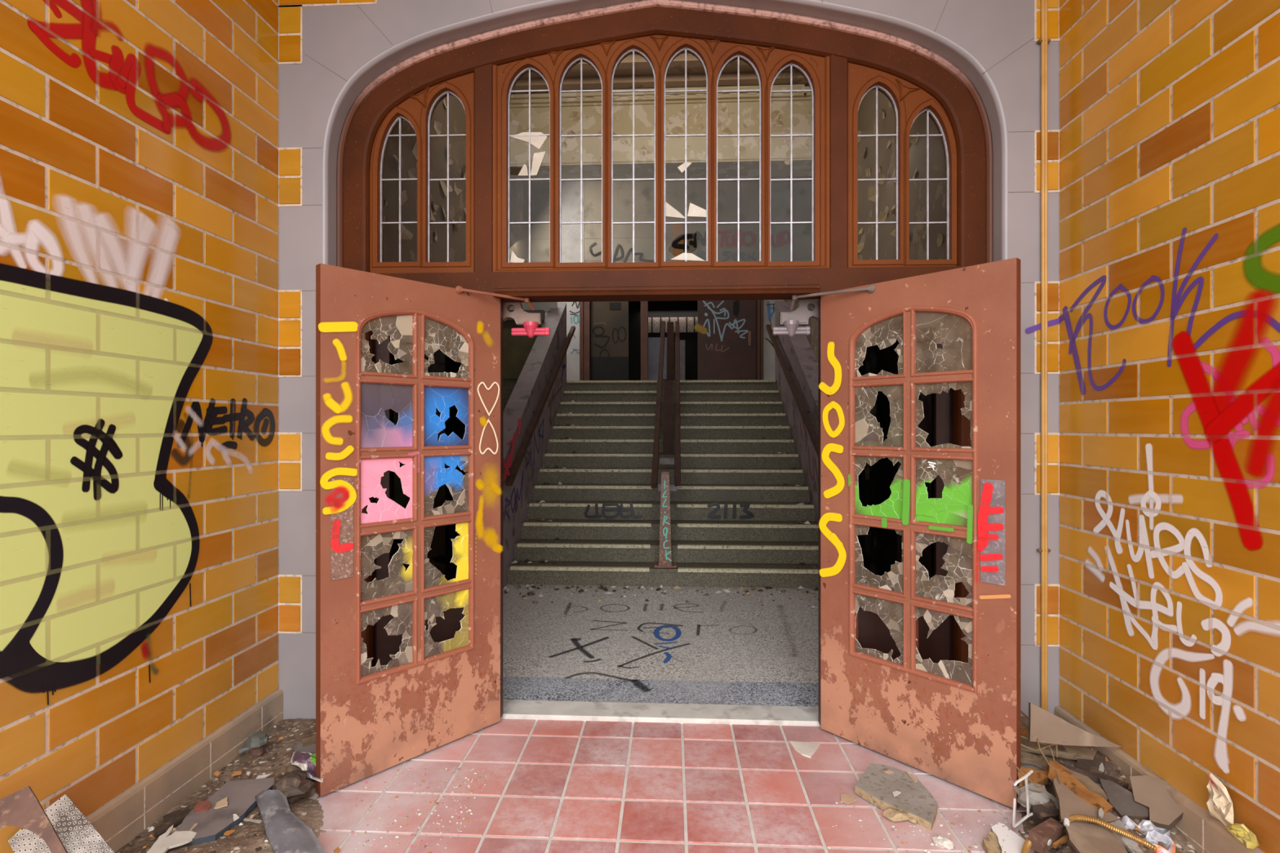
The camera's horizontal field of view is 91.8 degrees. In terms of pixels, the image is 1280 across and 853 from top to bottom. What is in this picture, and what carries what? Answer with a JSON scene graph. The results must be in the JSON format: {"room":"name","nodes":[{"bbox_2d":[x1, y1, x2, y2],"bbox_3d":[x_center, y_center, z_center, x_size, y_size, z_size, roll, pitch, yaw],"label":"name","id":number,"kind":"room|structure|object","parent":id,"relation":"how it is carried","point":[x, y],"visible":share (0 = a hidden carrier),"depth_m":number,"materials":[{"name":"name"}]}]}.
{"room":"abandoned building vestibule","nodes":[
{"label":"abandoned building vestibule","id":0,"kind":"room"},
{"bbox_2d":[0,0,278,852],"bbox_3d":[-1.787,-0.585,1.241,0.129,3.969,3.200,0,0,3],"label":"wall","id":1,"kind":"structure","parent":0,"point":[139,139],"depth_m":2.06,"materials":[{"name":"tile"}]},
{"bbox_2d":[8,828,51,852],"bbox_3d":[-1.612,1.148,1.655,0.159,0.120,0.045,0,0,19],"label":"sheet","id":2,"kind":"object","parent":1,"relation":"attached to","point":[24,841],"visible":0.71,"depth_m":1.67,"materials":[{"name":"metal"}]},
{"bbox_2d":[0,786,67,852],"bbox_3d":[-1.496,1.039,1.551,0.355,0.224,0.074,0,0,11],"label":"sheet","id":3,"kind":"object","parent":1,"relation":"attached to","point":[22,808],"visible":1,"depth_m":1.56,"materials":[{"name":"metal"}]},
{"bbox_2d":[44,794,115,852],"bbox_3d":[-1.515,1.158,1.711,0.316,0.224,0.050,0,0,16],"label":"sheet","id":4,"kind":"object","parent":1,"relation":"attached to","point":[77,834],"visible":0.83,"depth_m":1.73,"materials":[{"name":"metal"}]},
{"bbox_2d":[86,688,283,852],"bbox_3d":[-1.720,1.299,1.238,0.023,0.202,3.200,0,0,3],"label":"baseboard","id":5,"kind":"structure","parent":1,"relation":"attached to","point":[119,821],"depth_m":2.23,"materials":[{"name":"tile"}]},
{"bbox_2d":[383,94,528,262],"bbox_3d":[-2.193,-1.650,7.154,0.204,6.300,7.930,0,0,3],"label":"wall","id":6,"kind":"structure","parent":0,"point":[457,118],"depth_m":6.84,"materials":[{"name":"paint"}]},
{"bbox_2d":[509,302,557,312],"bbox_3d":[-1.631,-1.683,8.517,0.992,0.228,0.050,0,0,3],"label":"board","id":7,"kind":"object","parent":6,"relation":"attached to","point":[545,306],"visible":0.14,"depth_m":8.48,"materials":[{"name":"white paint"}]},
{"bbox_2d":[502,378,517,411],"bbox_3d":[0.425,0.413,9.501,5.000,2.074,2.980,0,0,3],"label":"wall","id":8,"kind":"structure","parent":0,"point":[508,384],"depth_m":8.12,"materials":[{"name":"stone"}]},
{"bbox_2d":[502,309,545,378],"bbox_3d":[-1.698,-1.066,8.095,0.900,0.884,0.120,0,0,3],"label":"wall","id":9,"kind":"structure","parent":0,"point":[517,349],"depth_m":8.09,"materials":[{"name":"paint"}]},
{"bbox_2d":[502,302,566,586],"bbox_3d":[-1.155,-0.159,6.877,0.305,3.119,3.500,0,0,3],"label":"wall","id":10,"kind":"structure","parent":0,"point":[524,399],"depth_m":6.48,"materials":[{"name":"paint"}]},
{"bbox_2d":[505,325,575,485],"bbox_3d":[-1.056,-0.455,7.006,0.120,1.919,3.516,0,0,3],"label":"handrail","id":11,"kind":"object","parent":10,"relation":"attached to","point":[513,470],"visible":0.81,"depth_m":6.33,"materials":[{"name":"brown wood"}]},
{"bbox_2d":[512,52,807,90],"bbox_3d":[0.302,-4.680,7.029,5.000,0.240,7.930,0,0,3],"label":"ceiling","id":12,"kind":"structure","parent":0,"point":[643,73],"depth_m":8.18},
{"bbox_2d":[510,83,811,182],"bbox_3d":[0.383,-4.112,8.657,5.000,1.175,0.650,0,0,3],"label":"interior wall","id":13,"kind":"structure","parent":12,"relation":"attached to","point":[644,102],"depth_m":8.44,"materials":[{"name":"paint"}]},
{"bbox_2d":[502,583,817,706],"bbox_3d":[0.230,1.434,5.596,5.000,0.132,5.000,0,0,3],"label":"floor","id":14,"kind":"structure","parent":0,"point":[731,646],"depth_m":3.96,"materials":[{"name":"stone"}]},
{"bbox_2d":[506,379,817,588],"bbox_3d":[0.395,0.396,8.200,2.910,2.047,5.580,0,0,3],"label":"stairs","id":15,"kind":"structure","parent":14,"relation":"on","point":[742,513],"depth_m":6.40,"materials":[{"name":"stone"}]},
{"bbox_2d":[650,320,680,568],"bbox_3d":[0.331,-0.127,7.151,0.276,2.744,3.420,0,0,4],"label":"stair rail","id":16,"kind":"object","parent":15,"relation":"on","point":[664,555],"visible":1,"depth_m":6.66,"materials":[{"name":"brown paint"}]},
{"bbox_2d":[278,0,1059,719],"bbox_3d":[0.077,-0.587,2.805,3.464,3.973,0.129,0,0,3],"label":"arch surround","id":17,"kind":"structure","parent":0,"point":[330,51],"depth_m":2.81,"materials":[{"name":"grey stone"}]},
{"bbox_2d":[500,699,820,726],"bbox_3d":[0.083,1.415,3.017,3.000,0.070,0.165,0,0,3],"label":"sill","id":18,"kind":"structure","parent":17,"relation":"attached to","point":[536,710],"depth_m":2.99,"materials":[{"name":"stone"}]},
{"bbox_2d":[1036,0,1050,711],"bbox_3d":[1.727,-0.635,2.651,0.052,3.829,0.017,0,0,3],"label":"conduit","id":19,"kind":"object","parent":17,"relation":"attached to","point":[1044,41],"visible":0.88,"depth_m":2.65,"materials":[{"name":"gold metal"}]},
{"bbox_2d":[528,176,811,381],"bbox_3d":[0.522,-2.662,11.441,5.000,4.276,0.954,0,0,3],"label":"wall","id":20,"kind":"structure","parent":0,"point":[644,190],"depth_m":10.99,"materials":[{"name":"paint"}]},
{"bbox_2d":[590,301,628,380],"bbox_3d":[-0.541,-1.642,11.077,0.680,2.016,0.057,0,0,3],"label":"door","id":21,"kind":"structure","parent":20,"relation":"in","point":[609,358],"depth_m":11.06,"materials":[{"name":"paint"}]},
{"bbox_2d":[640,301,648,380],"bbox_3d":[0.079,-1.637,11.050,0.135,2.026,0.080,0,0,3],"label":"post","id":22,"kind":"object","parent":20,"relation":"attached to","point":[644,304],"visible":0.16,"depth_m":11.01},
{"bbox_2d":[579,299,763,380],"bbox_3d":[0.547,-1.637,10.991,3.234,2.026,0.110,0,0,3],"label":"door frame","id":23,"kind":"structure","parent":20,"relation":"attached to","point":[759,302],"depth_m":11.01,"materials":[{"name":"wood"}]},
{"bbox_2d":[693,299,755,380],"bbox_3d":[1.501,-1.642,10.974,1.099,2.016,0.059,0,0,3],"label":"door","id":24,"kind":"structure","parent":20,"relation":"in","point":[726,330],"depth_m":10.96,"materials":[{"name":"brown paint"}]},
{"bbox_2d":[307,719,1034,852],"bbox_3d":[-0.001,1.425,1.244,3.455,0.050,3.385,0,0,3],"label":"floor","id":25,"kind":"structure","parent":0,"point":[552,786],"depth_m":2.34,"materials":[{"name":"tile"}]},
{"bbox_2d":[238,731,268,758],"bbox_3d":[-1.582,1.331,2.539,0.103,0.138,0.074,0,0,-20],"label":"standpipe","id":26,"kind":"object","parent":25,"relation":"on","point":[255,742],"visible":0.88,"depth_m":2.52,"materials":[{"name":"metal"}]},
{"bbox_2d":[115,718,488,852],"bbox_3d":[-1.150,1.353,1.882,1.057,0.107,1.845,0,0,3],"label":"dirt","id":27,"kind":"object","parent":25,"relation":"on","point":[248,837],"depth_m":2.17,"materials":[{"name":"brown soil"}]},
{"bbox_2d":[146,824,196,852],"bbox_3d":[-1.498,1.329,1.983,0.106,0.021,0.139,0,0,3],"label":"board","id":28,"kind":"object","parent":27,"relation":"on","point":[165,842],"visible":1,"depth_m":1.99,"materials":[{"name":"white paint"}]},
{"bbox_2d":[154,810,191,836],"bbox_3d":[-1.581,1.342,2.104,0.031,0.017,0.126,0,0,25],"label":"batten","id":29,"kind":"object","parent":27,"relation":"on","point":[164,827],"visible":0.81,"depth_m":2.09,"materials":[{"name":"brown wood"}]},
{"bbox_2d":[163,797,208,822],"bbox_3d":[-1.569,1.336,2.167,0.030,0.017,0.156,0,0,39],"label":"batten","id":30,"kind":"object","parent":27,"relation":"on","point":[167,817],"visible":0.55,"depth_m":2.14,"materials":[{"name":"brown wood"}]},
{"bbox_2d":[213,770,220,777],"bbox_3d":[-1.619,1.330,2.374,0.038,0.008,0.016,0,0,36],"label":"scrap","id":31,"kind":"object","parent":27,"relation":"on","point":[217,774],"visible":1,"depth_m":2.37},
{"bbox_2d":[175,777,274,844],"bbox_3d":[-1.448,1.332,2.168,0.177,0.051,0.331,0,0,3],"label":"slab","id":32,"kind":"object","parent":27,"relation":"on","point":[212,824],"visible":0.88,"depth_m":2.14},
{"bbox_2d":[194,800,211,813],"bbox_3d":[-1.514,1.322,2.147,0.048,0.029,0.063,0,0,-40],"label":"fragment","id":33,"kind":"object","parent":32,"relation":"on","point":[202,806],"visible":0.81,"depth_m":2.14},
{"bbox_2d":[213,796,227,808],"bbox_3d":[-1.459,1.317,2.172,0.041,0.010,0.054,0,0,-19],"label":"scrap","id":34,"kind":"object","parent":32,"relation":"on","point":[222,803],"visible":1,"depth_m":2.16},
{"bbox_2d":[233,813,239,821],"bbox_3d":[-1.375,1.327,2.109,0.016,0.006,0.038,0,0,-43],"label":"scrap","id":35,"kind":"object","parent":32,"relation":"on","point":[236,817],"visible":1,"depth_m":2.10,"materials":[{"name":"white paint"}]},
{"bbox_2d":[223,829,235,835],"bbox_3d":[-1.356,1.340,2.047,0.025,0.007,0.023,0,0,3],"label":"scrap","id":36,"kind":"object","parent":27,"relation":"on","point":[227,833],"visible":1,"depth_m":2.04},
{"bbox_2d":[231,770,241,776],"bbox_3d":[-1.543,1.328,2.377,0.032,0.007,0.024,0,0,-23],"label":"scrap","id":37,"kind":"object","parent":27,"relation":"on","point":[236,773],"visible":1,"depth_m":2.37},
{"bbox_2d":[243,817,262,823],"bbox_3d":[-1.316,1.339,2.107,0.076,0.011,0.010,0,0,18],"label":"scrap","id":38,"kind":"object","parent":27,"relation":"on","point":[245,819],"visible":1,"depth_m":2.10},
{"bbox_2d":[255,773,271,779],"bbox_3d":[-1.430,1.330,2.356,0.050,0.007,0.017,0,0,-25],"label":"scrap","id":39,"kind":"object","parent":27,"relation":"on","point":[263,776],"visible":0.87,"depth_m":2.35,"materials":[{"name":"white paint"}]},
{"bbox_2d":[272,767,284,774],"bbox_3d":[-1.370,1.315,2.364,0.034,0.008,0.040,0,0,39],"label":"scrap","id":40,"kind":"object","parent":27,"relation":"on","point":[282,770],"visible":1,"depth_m":2.36,"materials":[{"name":"brown wood"}]},
{"bbox_2d":[271,769,314,804],"bbox_3d":[-1.283,1.330,2.288,0.145,0.110,0.136,0,0,-28],"label":"wood","id":41,"kind":"object","parent":27,"relation":"on","point":[295,785],"visible":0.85,"depth_m":2.26,"materials":[{"name":"wood"}]},
{"bbox_2d":[293,742,315,754],"bbox_3d":[-1.375,1.329,2.556,0.127,0.019,0.079,0,0,-9],"label":"batten","id":42,"kind":"object","parent":27,"relation":"on","point":[299,747],"visible":0.61,"depth_m":2.55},
{"bbox_2d":[290,751,323,782],"bbox_3d":[-1.286,1.314,2.422,0.307,0.045,0.082,0,0,43],"label":"snack bag","id":43,"kind":"object","parent":27,"relation":"on","point":[306,762],"visible":0.88,"depth_m":2.42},
{"bbox_2d":[302,735,315,746],"bbox_3d":[-1.382,1.321,2.601,0.064,0.016,0.059,0,0,-36],"label":"batten","id":44,"kind":"object","parent":27,"relation":"on","point":[311,740],"visible":0.81,"depth_m":2.59,"materials":[{"name":"brown wood"}]},
{"bbox_2d":[789,741,820,758],"bbox_3d":[0.723,1.396,2.681,0.132,0.006,0.130,0,0,3],"label":"shard","id":45,"kind":"object","parent":25,"relation":"on","point":[806,749],"visible":1,"depth_m":2.69,"materials":[{"name":"ceramic"}]},
{"bbox_2d":[840,793,856,804],"bbox_3d":[0.780,1.397,2.331,0.062,0.003,0.051,0,0,-29],"label":"chip","id":46,"kind":"object","parent":25,"relation":"on","point":[846,798],"visible":1,"depth_m":2.33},
{"bbox_2d":[854,763,937,831],"bbox_3d":[0.978,1.382,2.338,0.285,0.043,0.266,0,0,38],"label":"chunk","id":47,"kind":"object","parent":25,"relation":"on","point":[876,786],"visible":0.97,"depth_m":2.31,"materials":[{"name":"grey concrete"}]},
{"bbox_2d":[892,791,901,796],"bbox_3d":[0.950,1.363,2.303,0.045,0.004,0.020,0,0,-28],"label":"chip","id":48,"kind":"object","parent":47,"relation":"on","point":[895,793],"visible":1,"depth_m":2.30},
{"bbox_2d":[906,773,917,782],"bbox_3d":[1.060,1.363,2.409,0.018,0.005,0.059,0,0,-4],"label":"chip","id":49,"kind":"object","parent":47,"relation":"on","point":[912,776],"visible":1,"depth_m":2.41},
{"bbox_2d":[882,808,911,822],"bbox_3d":[0.916,1.386,2.212,0.095,0.035,0.061,0,0,-13],"label":"stone","id":50,"kind":"object","parent":25,"relation":"on","point":[895,815],"visible":1,"depth_m":2.19,"materials":[{"name":"stone"}]},
{"bbox_2d":[907,817,917,824],"bbox_3d":[0.966,1.390,2.197,0.038,0.027,0.036,0,0,-39],"label":"stone","id":51,"kind":"object","parent":25,"relation":"on","point":[912,820],"visible":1,"depth_m":2.18,"materials":[{"name":"stone"}]},
{"bbox_2d":[932,835,954,850],"bbox_3d":[1.013,1.389,2.076,0.067,0.029,0.049,0,0,30],"label":"stone","id":52,"kind":"object","parent":25,"relation":"on","point":[941,841],"visible":1,"depth_m":2.06,"materials":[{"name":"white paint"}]},
{"bbox_2d":[982,831,1000,852],"bbox_3d":[1.159,1.385,2.042,0.051,0.041,0.115,0,0,17],"label":"debris piece","id":53,"kind":"object","parent":25,"relation":"on","point":[990,844],"visible":1,"depth_m":2.04,"materials":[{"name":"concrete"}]},
{"bbox_2d":[800,716,1197,852],"bbox_3d":[1.151,1.320,1.767,1.166,0.172,1.845,0,0,3],"label":"dirt","id":54,"kind":"object","parent":25,"relation":"on","point":[1182,844],"visible":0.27,"depth_m":2.12,"materials":[{"name":"brown soil"}]},
{"bbox_2d":[1020,720,1028,728],"bbox_3d":[1.552,1.226,2.479,0.105,0.056,0.104,0,0,29],"label":"timber","id":55,"kind":"object","parent":54,"relation":"on","point":[1023,723],"visible":0.06,"depth_m":2.50,"materials":[{"name":"brown wood"}]},
{"bbox_2d":[1020,763,1044,770],"bbox_3d":[1.472,1.275,2.335,0.111,0.031,0.039,0,0,29],"label":"batten","id":56,"kind":"object","parent":54,"relation":"on","point":[1023,765],"visible":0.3,"depth_m":2.32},
{"bbox_2d":[1026,751,1055,759],"bbox_3d":[1.501,1.256,2.363,0.135,0.043,0.058,0,0,28],"label":"plank","id":57,"kind":"object","parent":54,"relation":"on","point":[1051,757],"visible":0.1,"depth_m":2.35,"materials":[{"name":"brown wood"}]},
{"bbox_2d":[1029,799,1059,824],"bbox_3d":[1.397,1.329,2.156,0.088,0.072,0.100,0,0,3],"label":"timber","id":58,"kind":"object","parent":54,"relation":"on","point":[1041,812],"visible":0.68,"depth_m":2.13,"materials":[{"name":"brown wood"}]},
{"bbox_2d":[1013,782,1058,809],"bbox_3d":[1.399,1.314,2.195,0.132,0.081,0.113,0,0,3],"label":"chunk","id":59,"kind":"object","parent":58,"relation":"on","point":[1037,796],"visible":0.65,"depth_m":2.17,"materials":[{"name":"grey concrete"}]},
{"bbox_2d":[1017,769,1048,787],"bbox_3d":[1.425,1.283,2.250,0.147,0.048,0.057,0,0,-24],"label":"timber","id":60,"kind":"object","parent":59,"relation":"on","point":[1040,780],"visible":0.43,"depth_m":2.23,"materials":[{"name":"orange wood"}]},
{"bbox_2d":[1017,766,1047,781],"bbox_3d":[1.426,1.267,2.258,0.123,0.035,0.045,0,0,15],"label":"timber","id":61,"kind":"object","parent":60,"relation":"on","point":[1037,773],"visible":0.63,"depth_m":2.25,"materials":[{"name":"orange wood"}]},
{"bbox_2d":[1035,755,1057,770],"bbox_3d":[1.532,1.259,2.286,0.178,0.049,0.060,0,0,40],"label":"plank","id":62,"kind":"object","parent":54,"relation":"on","point":[1043,764],"visible":0.27,"depth_m":2.30,"materials":[{"name":"brown wood"}]},
{"bbox_2d":[1020,750,1043,765],"bbox_3d":[1.455,1.243,2.321,0.096,0.035,0.048,0,0,29],"label":"plank","id":63,"kind":"object","parent":62,"relation":"on","point":[1025,757],"visible":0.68,"depth_m":2.31,"materials":[{"name":"brown wood"}]},
{"bbox_2d":[1055,744,1057,757],"bbox_3d":[1.541,1.200,2.295,0.007,0.042,0.024,0,0,26],"label":"twig","id":64,"kind":"object","parent":62,"relation":"on","point":[1056,745],"visible":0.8,"depth_m":2.29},
{"bbox_2d":[1028,817,1069,852],"bbox_3d":[1.331,1.316,2.010,0.135,0.096,0.079,0,0,-30],"label":"junction box","id":65,"kind":"object","parent":54,"relation":"on","point":[1042,837],"visible":0.97,"depth_m":2.00,"materials":[{"name":"metal"}]},
{"bbox_2d":[1021,837,1031,852],"bbox_3d":[1.251,1.365,1.997,0.110,0.055,0.030,0,0,-40],"label":"conduit","id":66,"kind":"object","parent":65,"relation":"attached to","point":[1027,845],"visible":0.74,"depth_m":1.99,"materials":[{"name":"brown metal"}]},
{"bbox_2d":[1052,835,1068,848],"bbox_3d":[1.375,1.341,2.014,0.093,0.035,0.018,0,0,-25],"label":"conduit","id":67,"kind":"object","parent":54,"relation":"on","point":[1064,839],"visible":0.78,"depth_m":2.01,"materials":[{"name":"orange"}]},
{"bbox_2d":[1062,764,1108,801],"bbox_3d":[1.567,1.257,2.185,0.053,0.069,0.172,0,0,-17],"label":"plank","id":68,"kind":"object","parent":54,"relation":"on","point":[1085,780],"visible":0.56,"depth_m":2.17,"materials":[{"name":"brown wood"}]},
{"bbox_2d":[1074,750,1105,774],"bbox_3d":[1.674,1.248,2.297,0.139,0.055,0.086,0,0,-44],"label":"timber","id":69,"kind":"object","parent":54,"relation":"on","point":[1086,765],"visible":0.7,"depth_m":2.28,"materials":[{"name":"brown wood"}]},
{"bbox_2d":[1020,735,1097,759],"bbox_3d":[1.573,1.224,2.356,0.288,0.049,0.070,0,0,15],"label":"plank","id":70,"kind":"object","parent":69,"relation":"on","point":[1067,752],"visible":0.68,"depth_m":2.33,"materials":[{"name":"brown wood"}]},
{"bbox_2d":[1020,728,1028,736],"bbox_3d":[1.517,1.204,2.417,0.104,0.038,0.041,0,0,26],"label":"timber","id":71,"kind":"object","parent":70,"relation":"on","point":[1023,731],"visible":0.15,"depth_m":2.42,"materials":[{"name":"orange wood"}]},
{"bbox_2d":[1020,743,1050,751],"bbox_3d":[1.462,1.190,2.306,0.114,0.024,0.026,0,0,23],"label":"twig","id":72,"kind":"object","parent":70,"relation":"on","point":[1021,744],"visible":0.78,"depth_m":2.30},
{"bbox_2d":[1098,763,1104,772],"bbox_3d":[1.685,1.245,2.263,0.016,0.020,0.047,0,0,43],"label":"scrap","id":73,"kind":"object","parent":69,"relation":"on","point":[1101,768],"visible":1,"depth_m":2.26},
{"bbox_2d":[1057,761,1128,789],"bbox_3d":[1.611,1.244,2.208,0.210,0.050,0.038,0,0,25],"label":"batten","id":74,"kind":"object","parent":54,"relation":"on","point":[1095,777],"visible":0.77,"depth_m":2.20,"materials":[{"name":"brown wood"}]},
{"bbox_2d":[1064,821,1127,852],"bbox_3d":[1.440,1.314,1.944,0.180,0.052,0.181,0,0,3],"label":"board","id":75,"kind":"object","parent":54,"relation":"on","point":[1083,837],"visible":0.94,"depth_m":1.96,"materials":[{"name":"brown wood"}]},
{"bbox_2d":[1052,777,1119,822],"bbox_3d":[1.470,1.264,2.094,0.205,0.067,0.182,0,0,3],"label":"board","id":76,"kind":"object","parent":75,"relation":"on","point":[1068,803],"visible":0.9,"depth_m":2.06,"materials":[{"name":"brown wood"}]},
{"bbox_2d":[1015,766,1057,799],"bbox_3d":[1.389,1.250,2.162,0.140,0.084,0.020,0,0,34],"label":"twig","id":77,"kind":"object","parent":76,"relation":"on","point":[1016,767],"visible":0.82,"depth_m":2.16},
{"bbox_2d":[1020,710,1061,785],"bbox_3d":[1.457,1.179,2.269,0.037,0.184,0.282,0,0,3],"label":"twig","id":78,"kind":"object","parent":76,"relation":"on","point":[1021,712],"visible":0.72,"depth_m":2.21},
{"bbox_2d":[1046,760,1113,813],"bbox_3d":[1.508,1.253,2.149,0.077,0.086,0.220,0,0,-20],"label":"plank","id":79,"kind":"object","parent":76,"relation":"on","point":[1095,800],"visible":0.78,"depth_m":2.13,"materials":[{"name":"orange wood"}]},
{"bbox_2d":[1020,726,1055,761],"bbox_3d":[1.486,1.179,2.316,0.036,0.064,0.152,0,0,-22],"label":"twig","id":80,"kind":"object","parent":79,"relation":"on","point":[1022,727],"visible":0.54,"depth_m":2.28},
{"bbox_2d":[1097,807,1103,820],"bbox_3d":[1.508,1.267,2.030,0.044,0.023,0.016,0,0,-45],"label":"scrap","id":81,"kind":"object","parent":76,"relation":"on","point":[1100,814],"visible":1,"depth_m":2.02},
{"bbox_2d":[1068,814,1156,850],"bbox_3d":[1.510,1.306,1.982,0.277,0.082,0.041,0,0,20],"label":"conduit","id":82,"kind":"object","parent":54,"relation":"on","point":[1140,840],"visible":0.98,"depth_m":1.98,"materials":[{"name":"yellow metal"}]},
{"bbox_2d":[1099,778,1149,818],"bbox_3d":[1.646,1.264,2.098,0.119,0.062,0.133,0,0,20],"label":"panel","id":83,"kind":"object","parent":54,"relation":"on","point":[1122,801],"visible":0.94,"depth_m":2.09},
{"bbox_2d":[1108,819,1143,852],"bbox_3d":[1.544,1.306,1.974,0.050,0.044,0.143,0,0,3],"label":"board","id":84,"kind":"object","parent":54,"relation":"on","point":[1131,845],"visible":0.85,"depth_m":1.96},
{"bbox_2d":[1120,815,1175,852],"bbox_3d":[1.632,1.312,1.974,0.148,0.072,0.136,0,0,18],"label":"plastic bag","id":85,"kind":"object","parent":54,"relation":"on","point":[1153,835],"visible":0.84,"depth_m":1.98,"materials":[{"name":"plastic"}]},
{"bbox_2d":[1129,775,1183,830],"bbox_3d":[1.719,1.241,2.045,0.150,0.106,0.179,0,0,-44],"label":"board","id":86,"kind":"object","parent":85,"relation":"on","point":[1150,793],"visible":0.76,"depth_m":2.05,"materials":[{"name":"brown wood"}]},
{"bbox_2d":[990,822,1025,852],"bbox_3d":[1.215,1.379,2.020,0.103,0.046,0.208,0,0,18],"label":"tile","id":87,"kind":"structure","parent":25,"relation":"on","point":[1009,842],"depth_m":2.05,"materials":[{"name":"ceramic"}]},
{"bbox_2d":[1012,769,1033,828],"bbox_3d":[1.309,1.280,2.131,0.127,0.207,0.054,0,0,-29],"label":"wire","id":88,"kind":"object","parent":25,"relation":"on","point":[1028,815],"visible":0.98,"depth_m":2.13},
{"bbox_2d":[590,299,756,380],"bbox_3d":[0.625,-1.712,11.909,3.416,2.476,1.550,0,0,3],"label":"wall","id":89,"kind":"structure","parent":0,"point":[674,308],"depth_m":12.59,"materials":[{"name":"paint"}]},
{"bbox_2d":[648,315,697,333],"bbox_3d":[0.648,-2.058,12.543,1.032,0.348,0.040,0,0,3],"label":"window","id":90,"kind":"structure","parent":89,"relation":"in","point":[686,324],"depth_m":12.54,"materials":[{"name":"glass"}]},
{"bbox_2d":[680,340,684,380],"bbox_3d":[0.813,-1.139,11.889,0.104,1.030,0.030,0,0,3],"label":"post","id":91,"kind":"object","parent":89,"relation":"attached to","point":[682,342],"visible":0.52,"depth_m":11.87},
{"bbox_2d":[774,300,817,522],"bbox_3d":[1.860,-0.159,6.771,0.202,3.119,3.410,0,0,3],"label":"wall","id":92,"kind":"structure","parent":0,"point":[797,353],"depth_m":6.92,"materials":[{"name":"paint"}]},
{"bbox_2d":[765,324,817,455],"bbox_3d":[1.720,-0.455,6.868,0.120,1.919,3.516,0,0,3],"label":"handrail","id":93,"kind":"object","parent":92,"relation":"attached to","point":[804,413],"visible":0.7,"depth_m":6.67,"materials":[{"name":"brown wood"}]},
{"bbox_2d":[811,88,945,361],"bbox_3d":[2.803,-1.650,6.904,0.190,6.300,7.930,0,0,3],"label":"wall","id":94,"kind":"structure","parent":0,"point":[867,108],"depth_m":6.94,"materials":[{"name":"paint"}]},
{"bbox_2d":[1058,0,1279,852],"bbox_3d":[1.776,-0.585,1.067,0.127,3.969,3.209,0,0,3],"label":"wall","id":95,"kind":"structure","parent":0,"point":[1169,110],"depth_m":2.04,"materials":[{"name":"tile"}]},
{"bbox_2d":[1027,702,1123,747],"bbox_3d":[1.603,1.107,2.288,0.351,0.154,0.052,0,0,3],"label":"board","id":96,"kind":"object","parent":95,"relation":"attached to","point":[1049,728],"visible":1,"depth_m":2.29,"materials":[{"name":"brown wood"}]},
{"bbox_2d":[1020,735,1066,746],"bbox_3d":[1.534,1.155,2.305,0.235,0.055,0.052,0,0,15],"label":"twig","id":97,"kind":"object","parent":96,"relation":"on","point":[1021,736],"visible":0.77,"depth_m":2.31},
{"bbox_2d":[1053,705,1262,852],"bbox_3d":[1.708,1.299,1.066,0.023,0.202,3.200,0,0,3],"label":"baseboard","id":98,"kind":"structure","parent":95,"relation":"attached to","point":[1205,833],"depth_m":1.96,"materials":[{"name":"tile"}]},
{"bbox_2d":[1226,823,1259,848],"bbox_3d":[1.720,1.168,1.779,0.022,0.064,0.098,0,0,3],"label":"paper wrapper","id":99,"kind":"object","parent":98,"relation":"on","point":[1240,832],"visible":1,"depth_m":1.77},
{"bbox_2d":[1206,773,1233,826],"bbox_3d":[1.725,1.117,1.850,0.024,0.132,0.090,0,0,-3],"label":"paper wrapper","id":100,"kind":"object","parent":95,"relation":"attached to","point":[1220,804],"visible":1,"depth_m":1.85,"materials":[{"name":"paper"}]},
{"bbox_3d":[0.146,-1.700,2.921,6.000,6.200,0.290,0,0,3],"label":"wall","id":101,"kind":"structure","parent":0,"visible":0},
{"bbox_2d":[315,262,500,796],"bbox_3d":[-0.942,0.388,2.642,0.068,2.000,0.830,0,0,42],"label":"door","id":102,"kind":"structure","parent":101,"relation":"in","point":[369,722],"depth_m":2.57,"materials":[{"name":"paint"}]},
{"bbox_2d":[455,285,550,337],"bbox_3d":[-0.671,-0.528,2.946,0.466,0.194,0.202,0,0,-34],"label":"door closer","id":103,"kind":"object","parent":102,"relation":"attached to","point":[531,322],"depth_m":3.00,"materials":[{"name":"paint"}]},
{"bbox_2d":[369,72,474,273],"bbox_3d":[-1.043,-1.207,2.963,0.532,0.981,0.075,0,0,3],"label":"window","id":104,"kind":"structure","parent":101,"relation":"in","point":[418,110],"depth_m":2.94,"materials":[{"name":"orange paint"}]},
{"bbox_2d":[493,35,829,271],"bbox_3d":[0.089,-1.282,2.906,1.555,1.130,0.077,0,0,3],"label":"window","id":105,"kind":"structure","parent":101,"relation":"in","point":[659,51],"depth_m":2.89,"materials":[{"name":"orange paint"}]},
{"bbox_2d":[336,0,993,725],"bbox_3d":[0.077,-0.280,2.910,3.000,3.359,0.160,0,0,3],"label":"frame","id":106,"kind":"object","parent":101,"relation":"attached to","point":[944,423],"visible":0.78,"depth_m":2.87,"materials":[{"name":"brown paint"}]},
{"bbox_2d":[848,62,957,267],"bbox_3d":[1.206,-1.205,2.851,0.515,0.976,0.075,0,0,3],"label":"window","id":107,"kind":"structure","parent":101,"relation":"in","point":[908,100],"depth_m":2.83,"materials":[{"name":"orange paint"}]},
{"bbox_2d":[818,257,1020,809],"bbox_3d":[1.111,0.388,2.568,0.068,2.000,0.817,0,0,-42],"label":"door","id":108,"kind":"structure","parent":101,"relation":"in","point":[955,727],"depth_m":2.48,"materials":[{"name":"paint"}]},
{"bbox_2d":[772,284,875,337],"bbox_3d":[0.864,-0.518,2.862,0.485,0.185,0.197,0,0,38],"label":"door closer","id":109,"kind":"object","parent":108,"relation":"attached to","point":[790,321],"depth_m":2.94,"materials":[{"name":"metal"}]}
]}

